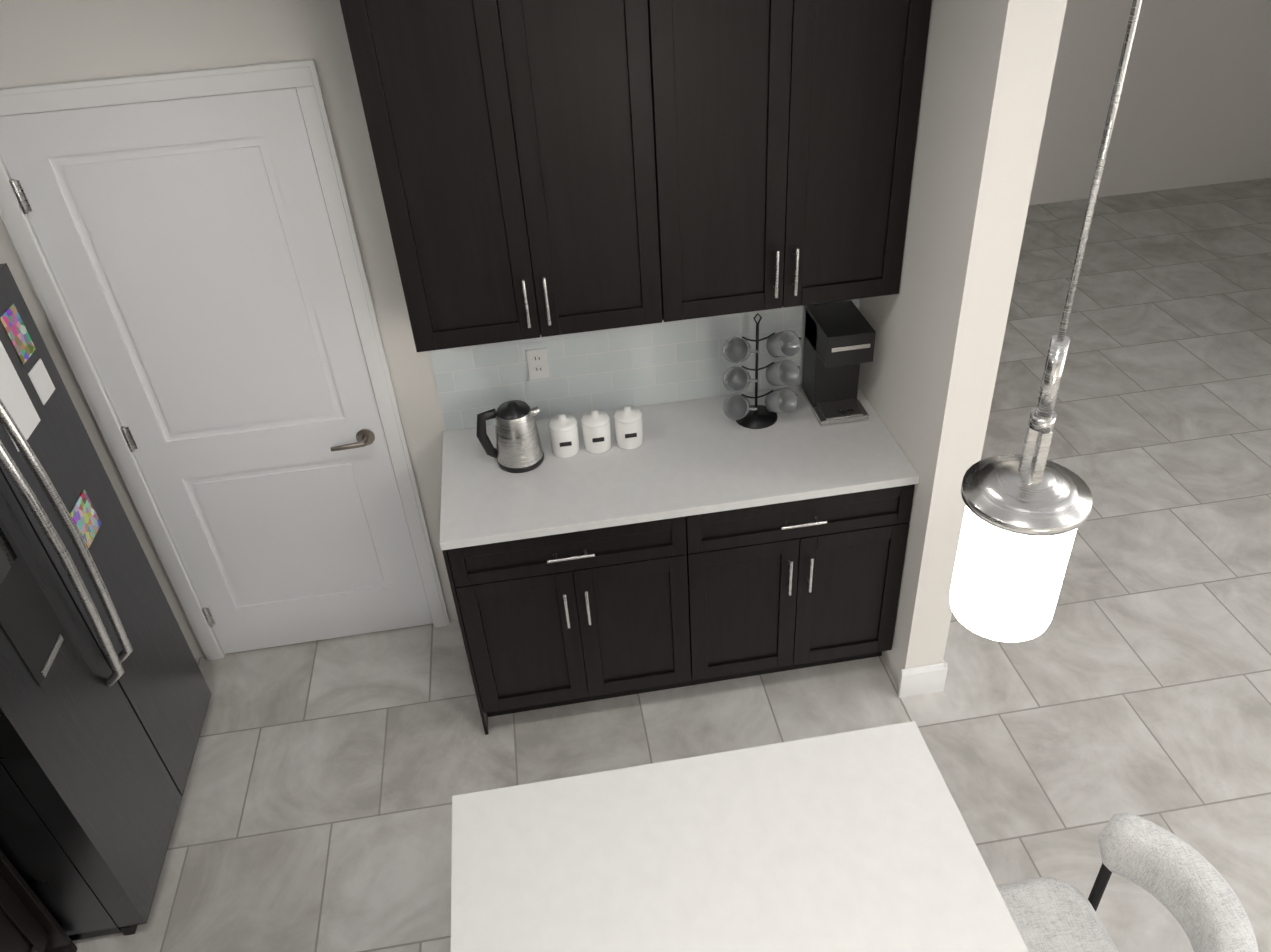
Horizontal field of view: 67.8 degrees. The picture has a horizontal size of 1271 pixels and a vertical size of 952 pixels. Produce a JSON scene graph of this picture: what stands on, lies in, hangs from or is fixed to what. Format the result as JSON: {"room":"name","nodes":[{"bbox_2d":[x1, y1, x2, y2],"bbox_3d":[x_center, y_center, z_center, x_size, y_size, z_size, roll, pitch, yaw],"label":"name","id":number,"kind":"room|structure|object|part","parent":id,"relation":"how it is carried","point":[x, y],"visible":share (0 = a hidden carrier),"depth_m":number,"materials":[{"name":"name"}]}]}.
{"room":"kitchen","nodes":[
{"label":"kitchen","id":0,"kind":"room"},
{"bbox_2d":[0,0,457,657],"bbox_3d":[-0.911,-0.608,3.087,3.395,2.910,0.120,-8,36,-5],"label":"wall","id":1,"kind":"structure","parent":0,"point":[42,42],"depth_m":2.61,"materials":[{"name":"white paint"}]},
{"bbox_2d":[0,59,449,659],"bbox_3d":[-1.302,-0.195,3.187,0.970,2.170,0.069,-8,36,-5],"label":"door","id":2,"kind":"structure","parent":1,"relation":"in","point":[186,243],"depth_m":3.03,"materials":[{"name":"white wood"}]},
{"bbox_2d":[340,0,931,351],"bbox_3d":[0.006,-1.006,2.660,1.548,1.145,0.380,-8,36,-5],"label":"upper cabinet","id":3,"kind":"object","parent":1,"relation":"attached to","point":[545,168],"visible":1,"depth_m":2.59,"materials":[{"name":"black wood"}]},
{"bbox_2d":[429,298,859,430],"bbox_3d":[0.051,-0.457,3.291,1.498,0.484,0.006,-8,36,-5],"label":"backsplash","id":4,"kind":"structure","parent":1,"relation":"attached to","point":[642,365],"depth_m":3.31,"materials":[{"name":"tile"}]},
{"bbox_2d":[526,348,549,379],"bbox_3d":[-0.336,-0.386,3.260,0.070,0.114,0.010,-8,36,-5],"label":"outlet","id":5,"kind":"object","parent":4,"relation":"attached to","point":[538,365],"visible":1,"depth_m":3.26,"materials":[{"name":"white plastic"}]},
{"bbox_2d":[72,178,1270,951],"bbox_3d":[1.802,1.444,2.546,8.390,0.100,11.400,-8,36,-5],"label":"floor","id":6,"kind":"structure","parent":0,"point":[328,780],"depth_m":3.45,"materials":[{"name":"tile"}]},
{"bbox_2d":[0,861,75,951],"bbox_3d":[-1.969,1.369,2.187,0.617,0.885,0.880,-8,36,-5],"label":"base cabinet","id":7,"kind":"object","parent":6,"relation":"on","point":[28,922],"depth_m":2.64,"materials":[{"name":"black"}]},
{"bbox_2d":[0,263,210,940],"bbox_3d":[-1.961,0.452,2.687,0.909,1.785,0.916,-8,36,-5],"label":"refrigerator","id":8,"kind":"object","parent":6,"relation":"on","point":[105,694],"visible":1,"depth_m":2.68,"materials":[{"name":"black metal"}]},
{"bbox_2d":[442,446,670,734],"bbox_3d":[-0.208,0.344,3.430,0.821,0.886,0.617,-8,36,-5],"label":"base cabinet","id":9,"kind":"object","parent":6,"relation":"on","point":[572,618],"depth_m":3.14,"materials":[{"name":"black wood"}]},
{"bbox_2d":[451,721,1028,951],"bbox_3d":[0.290,1.452,1.457,1.086,1.337,2.120,-8,36,-5],"label":"kitchen island","id":10,"kind":"object","parent":6,"relation":"on","point":[862,840],"visible":1,"depth_m":1.96,"materials":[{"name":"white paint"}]},
{"bbox_2d":[663,485,914,688],"bbox_3d":[0.478,0.251,3.490,0.809,0.886,0.617,-8,36,-5],"label":"base cabinet","id":11,"kind":"object","parent":6,"relation":"on","point":[696,541],"depth_m":3.20,"materials":[{"name":"black wood"}]},
{"bbox_2d":[439,385,918,552],"bbox_3d":[0.107,-0.068,3.185,1.510,0.030,0.635,-8,36,-5],"label":"countertop","id":12,"kind":"structure","parent":11,"relation":"on","point":[692,460],"depth_m":3.07,"materials":[{"name":"white stone"}]},
{"bbox_2d":[476,400,543,472],"bbox_3d":[-0.414,-0.143,3.122,0.222,0.226,0.160,-8,36,-5],"label":"kettle","id":13,"kind":"object","parent":12,"relation":"on","point":[519,449],"visible":1,"depth_m":3.08,"materials":[{"name":"silver metal"}]},
{"bbox_2d":[548,414,579,457],"bbox_3d":[-0.240,-0.144,3.178,0.098,0.142,0.098,-8,36,-5],"label":"canister","id":14,"kind":"object","parent":12,"relation":"on","point":[564,434],"visible":1,"depth_m":3.15,"materials":[{"name":"white ceramic"}]},
{"bbox_2d":[581,410,611,453],"bbox_3d":[-0.132,-0.159,3.187,0.098,0.142,0.098,-8,36,-5],"label":"canister","id":15,"kind":"object","parent":12,"relation":"on","point":[596,431],"visible":1,"depth_m":3.15,"materials":[{"name":"white ceramic"}]},
{"bbox_2d":[613,405,643,449],"bbox_3d":[-0.023,-0.174,3.197,0.098,0.142,0.098,-8,36,-5],"label":"canister","id":16,"kind":"object","parent":12,"relation":"on","point":[628,423],"visible":1,"depth_m":3.16,"materials":[{"name":"white ceramic"}]},
{"bbox_2d":[723,313,800,428],"bbox_3d":[0.419,-0.365,3.193,0.272,0.403,0.168,-8,36,-5],"label":"mug tree","id":17,"kind":"object","parent":12,"relation":"on","point":[740,410],"visible":1,"depth_m":3.20,"materials":[{"name":"black metal"}]},
{"bbox_2d":[801,301,875,425],"bbox_3d":[0.693,-0.387,3.250,0.170,0.340,0.242,-8,36,-5],"label":"coffee maker","id":18,"kind":"object","parent":12,"relation":"on","point":[839,343],"visible":1,"depth_m":3.24,"materials":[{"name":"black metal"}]},
{"bbox_2d":[996,813,1258,951],"bbox_3d":[0.903,1.206,2.064,0.566,0.954,0.460,-8,36,-5],"label":"stool","id":19,"kind":"object","parent":6,"relation":"on","point":[1186,885],"visible":0.79,"depth_m":1.92,"materials":[{"name":"fabric"}]},
{"bbox_2d":[858,0,1066,687],"bbox_3d":[0.620,-1.673,4.408,0.140,2.910,4.480,-8,36,-5],"label":"wall","id":20,"kind":"structure","parent":0,"point":[928,374],"depth_m":2.61,"materials":[{"name":"white paint"}]},
{"bbox_2d":[898,660,947,697],"bbox_3d":[0.711,-0.519,5.175,0.170,0.135,4.402,-8,36,-5],"label":"baseboard","id":21,"kind":"structure","parent":20,"relation":"attached to","point":[922,680],"depth_m":3.39,"materials":[{"name":"white wood"}]},
{"bbox_2d":[1029,0,1270,204],"bbox_3d":[2.636,-3.237,6.371,4.595,2.910,0.120,-8,36,-5],"label":"wall","id":22,"kind":"structure","parent":0,"point":[1194,107],"depth_m":6.87,"materials":[{"name":"white paint"}]},
{"bbox_3d":[1.624,-0.993,0.787,8.390,0.100,11.400,-8,36,-5],"label":"ceiling","id":23,"kind":"structure","parent":0,"visible":0},
{"bbox_2d":[950,0,1141,641],"bbox_3d":[0.522,-0.297,1.091,0.172,1.246,0.172,-8,36,-5],"label":"pendant light","id":24,"kind":"object","parent":23,"relation":"hanging from","point":[1026,514],"visible":1,"depth_m":1.30,"materials":[{"name":"white glass"}]},
{"bbox_3d":[0.553,0.117,1.389,0.150,0.223,0.150,-8,36,-5],"label":"lamp shade","id":25,"kind":"part","parent":24,"relation":"part of","materials":[{"name":"white glass"}]}
]}

